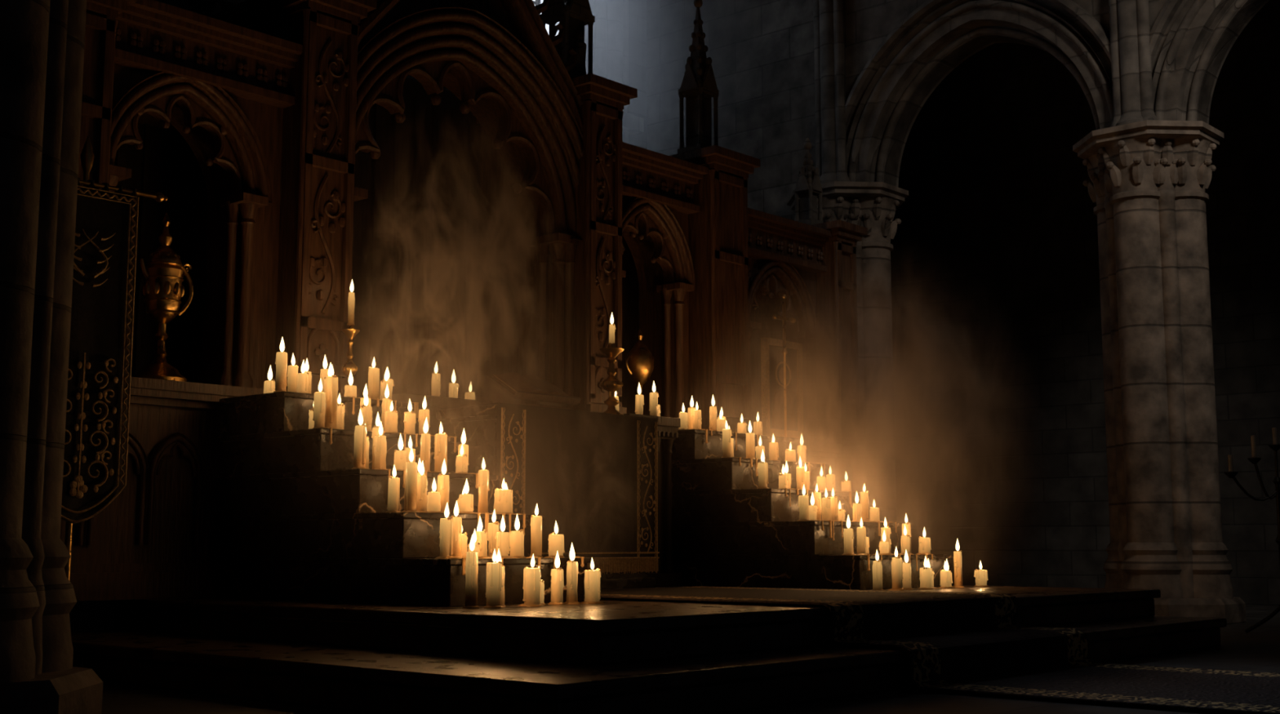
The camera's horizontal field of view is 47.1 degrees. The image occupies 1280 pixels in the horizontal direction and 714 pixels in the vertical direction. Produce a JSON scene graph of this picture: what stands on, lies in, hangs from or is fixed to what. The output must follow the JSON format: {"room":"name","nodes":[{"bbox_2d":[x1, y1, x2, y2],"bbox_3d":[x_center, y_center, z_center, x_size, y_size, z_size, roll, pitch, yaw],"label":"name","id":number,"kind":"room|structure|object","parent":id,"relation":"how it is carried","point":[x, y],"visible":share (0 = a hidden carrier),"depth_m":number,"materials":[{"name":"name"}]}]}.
{"room":"church","nodes":[
{"label":"church","id":0,"kind":"room"},
{"bbox_2d":[69,0,646,631],"bbox_3d":[-4.839,-3.740,15.622,0.400,13.000,26.000,-6,-10,41],"label":"wall","id":1,"kind":"structure","parent":0,"point":[89,615],"depth_m":20.68,"materials":[{"name":"stone"}]},
{"bbox_2d":[532,0,549,34],"bbox_3d":[-1.304,-6.165,19.443,0.250,4.603,1.326,-6,-10,41],"label":"window","id":2,"kind":"structure","parent":1,"relation":"in","point":[535,2],"depth_m":19.28,"materials":[{"name":"glass"}]},
{"bbox_2d":[192,0,644,143],"bbox_3d":[-1.793,-3.327,18.640,0.437,12.950,13.100,-6,-10,41],"label":"wall","id":3,"kind":"structure","parent":0,"point":[611,16],"depth_m":20.18,"materials":[{"name":"stone"}]},
{"bbox_2d":[71,604,1279,713],"bbox_3d":[1.958,2.035,8.780,19.000,0.200,26.000,-6,-10,41],"label":"floor","id":4,"kind":"structure","parent":0,"point":[1258,650],"depth_m":7.62,"materials":[{"name":"black stone"}]},
{"bbox_2d":[0,0,102,713],"bbox_3d":[-3.056,-4.803,6.951,1.460,12.900,1.460,-6,-10,41],"label":"column","id":5,"kind":"structure","parent":4,"relation":"on","point":[42,42],"depth_m":6.21,"materials":[{"name":"stone"}]},
{"bbox_2d":[61,135,168,582],"bbox_3d":[-3.259,0.281,8.464,0.400,3.200,0.992,-6,-10,41],"label":"banner","id":6,"kind":"object","parent":4,"relation":"on","point":[100,374],"visible":0.65,"depth_m":8.54,"materials":[{"name":"black fabric"}]},
{"bbox_2d":[71,585,1226,713],"bbox_3d":[0.250,1.954,10.661,5.180,0.440,7.600,-6,-10,41],"label":"platform","id":7,"kind":"object","parent":4,"relation":"on","point":[617,655],"visible":0.73,"depth_m":7.82,"materials":[{"name":"stone"}]},
{"bbox_2d":[213,391,591,607],"bbox_3d":[-1.644,0.937,9.920,2.500,1.390,1.210,-6,-10,41],"label":"stairs","id":8,"kind":"structure","parent":7,"relation":"on","point":[295,521],"depth_m":9.63,"materials":[{"name":"grey stone"}]},
{"bbox_2d":[341,279,359,390],"bbox_3d":[-2.178,-0.109,11.040,0.183,0.970,0.178,-6,-10,41],"label":"brass candlestick","id":9,"kind":"object","parent":8,"relation":"on","point":[350,333],"visible":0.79,"depth_m":11.02,"materials":[{"name":"brown metal"}]},
{"bbox_2d":[346,279,355,325],"bbox_3d":[-2.179,-0.415,11.080,0.060,0.354,0.060,0,-7,-3],"label":"taper candle","id":10,"kind":"object","parent":9,"relation":"on","point":[351,300],"depth_m":11.06,"materials":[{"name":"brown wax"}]},
{"bbox_2d":[263,337,604,608],"bbox_3d":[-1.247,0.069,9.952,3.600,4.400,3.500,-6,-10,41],"label":"candles","id":11,"kind":"object","parent":8,"relation":"on","point":[326,413],"visible":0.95,"depth_m":9.41,"materials":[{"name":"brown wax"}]},
{"bbox_2d":[59,0,867,601],"bbox_3d":[-1.360,-1.343,13.643,1.820,6.860,9.870,-6,-10,41],"label":"gothic reredos","id":12,"kind":"object","parent":7,"relation":"on","point":[498,221],"visible":0.53,"depth_m":13.32,"materials":[{"name":"brown wood"}]},
{"bbox_2d":[133,213,193,382],"bbox_3d":[-3.371,-0.422,10.369,0.368,1.220,0.368,0,-7,-3],"label":"urn","id":13,"kind":"object","parent":12,"relation":"on","point":[163,289],"visible":0.98,"depth_m":10.29,"materials":[{"name":"gold metal"}]},
{"bbox_2d":[625,328,653,407],"bbox_3d":[-0.002,0.199,14.149,0.300,0.950,0.280,1,-7,-5],"label":"chalice","id":14,"kind":"object","parent":12,"relation":"on","point":[639,362],"visible":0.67,"depth_m":14.07,"materials":[{"name":"gold metal"}]},
{"bbox_2d":[760,337,804,439],"bbox_3d":[1.536,0.344,15.828,0.060,1.050,0.680,-6,-10,41],"label":"framed piece","id":15,"kind":"object","parent":12,"relation":"on","point":[771,356],"visible":0.79,"depth_m":15.78,"materials":[{"name":"brown wood"}]},
{"bbox_2d":[378,393,659,589],"bbox_3d":[-0.912,1.112,11.677,1.248,1.490,2.360,-6,-10,41],"label":"altar table","id":16,"kind":"object","parent":7,"relation":"on","point":[592,474],"visible":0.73,"depth_m":11.29,"materials":[{"name":"brown wood"}]},
{"bbox_2d":[484,372,581,409],"bbox_3d":[-0.821,0.262,11.313,0.369,0.291,0.680,-6,-10,41],"label":"books","id":17,"kind":"object","parent":16,"relation":"on","point":[511,388],"visible":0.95,"depth_m":11.19,"materials":[{"name":"brown paper"}]},
{"bbox_2d":[599,312,624,414],"bbox_3d":[-0.231,0.068,12.158,0.280,0.892,0.273,-6,-10,41],"label":"brass candlestick","id":18,"kind":"object","parent":16,"relation":"on","point":[611,384],"visible":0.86,"depth_m":12.11,"materials":[{"name":"brown metal"}]},
{"bbox_2d":[608,312,615,344],"bbox_3d":[-0.232,-0.237,12.202,0.060,0.276,0.063,0,-7,-4],"label":"taper candle","id":19,"kind":"object","parent":18,"relation":"on","point":[612,327],"depth_m":12.18,"materials":[{"name":"brown wax"}]},
{"bbox_2d":[622,413,680,587],"bbox_3d":[-0.104,1.285,13.022,0.650,1.490,0.680,-6,-10,41],"label":"pilaster","id":20,"kind":"object","parent":7,"relation":"on","point":[665,576],"visible":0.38,"depth_m":13.02,"materials":[{"name":"brown wood"}]},
{"bbox_2d":[671,429,953,590],"bbox_3d":[1.345,1.364,13.250,2.500,1.390,1.520,-6,-10,41],"label":"stairs","id":21,"kind":"structure","parent":7,"relation":"on","point":[727,531],"depth_m":12.76,"materials":[{"name":"grey stone"}]},
{"bbox_2d":[678,395,769,488],"label":"candles","id":22,"kind":"object","parent":21,"relation":"on","point":[692,420],"depth_m":13.25,"materials":[{"name":"brown wax"}]},
{"bbox_2d":[777,435,964,591],"label":"candles","id":23,"kind":"object","parent":21,"relation":"on","point":[827,509],"depth_m":12.53,"materials":[{"name":"brown wax"}]},
{"bbox_2d":[600,586,1279,713],"bbox_3d":[2.179,1.718,8.994,6.500,0.452,2.250,-6,-10,41],"label":"carpet runner","id":24,"kind":"object","parent":7,"relation":"on","point":[960,642],"visible":0.98,"depth_m":8.80,"materials":[{"name":"black carpet"}]},
{"bbox_2d":[772,293,795,437],"bbox_3d":[1.498,1.027,15.059,0.309,3.400,0.309,0,-7,-3],"label":"processional cross","id":25,"kind":"object","parent":4,"relation":"on","point":[775,317],"visible":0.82,"depth_m":15.18,"materials":[{"name":"gold metal"}]},
{"bbox_2d":[1224,427,1279,633],"bbox_3d":[5.843,1.579,13.389,0.748,1.870,0.688,-6,-10,41],"label":"candelabrum","id":26,"kind":"object","parent":4,"relation":"on","point":[1275,447],"visible":1,"depth_m":13.43,"materials":[{"name":"metal"}]},
{"bbox_2d":[646,0,1269,220],"bbox_3d":[5.861,-3.640,16.007,15.060,12.900,0.882,-6,-10,41],"label":"wall","id":27,"kind":"structure","parent":0,"point":[853,78],"depth_m":18.45,"materials":[{"name":"stone"}]},
{"bbox_2d":[890,0,1279,605],"bbox_3d":[10.693,-3.318,18.905,18.400,13.000,0.400,-6,-10,41],"label":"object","id":28,"kind":"structure","parent":0,"point":[1001,452],"depth_m":22.44,"materials":[{"name":"stone"}]}
]}

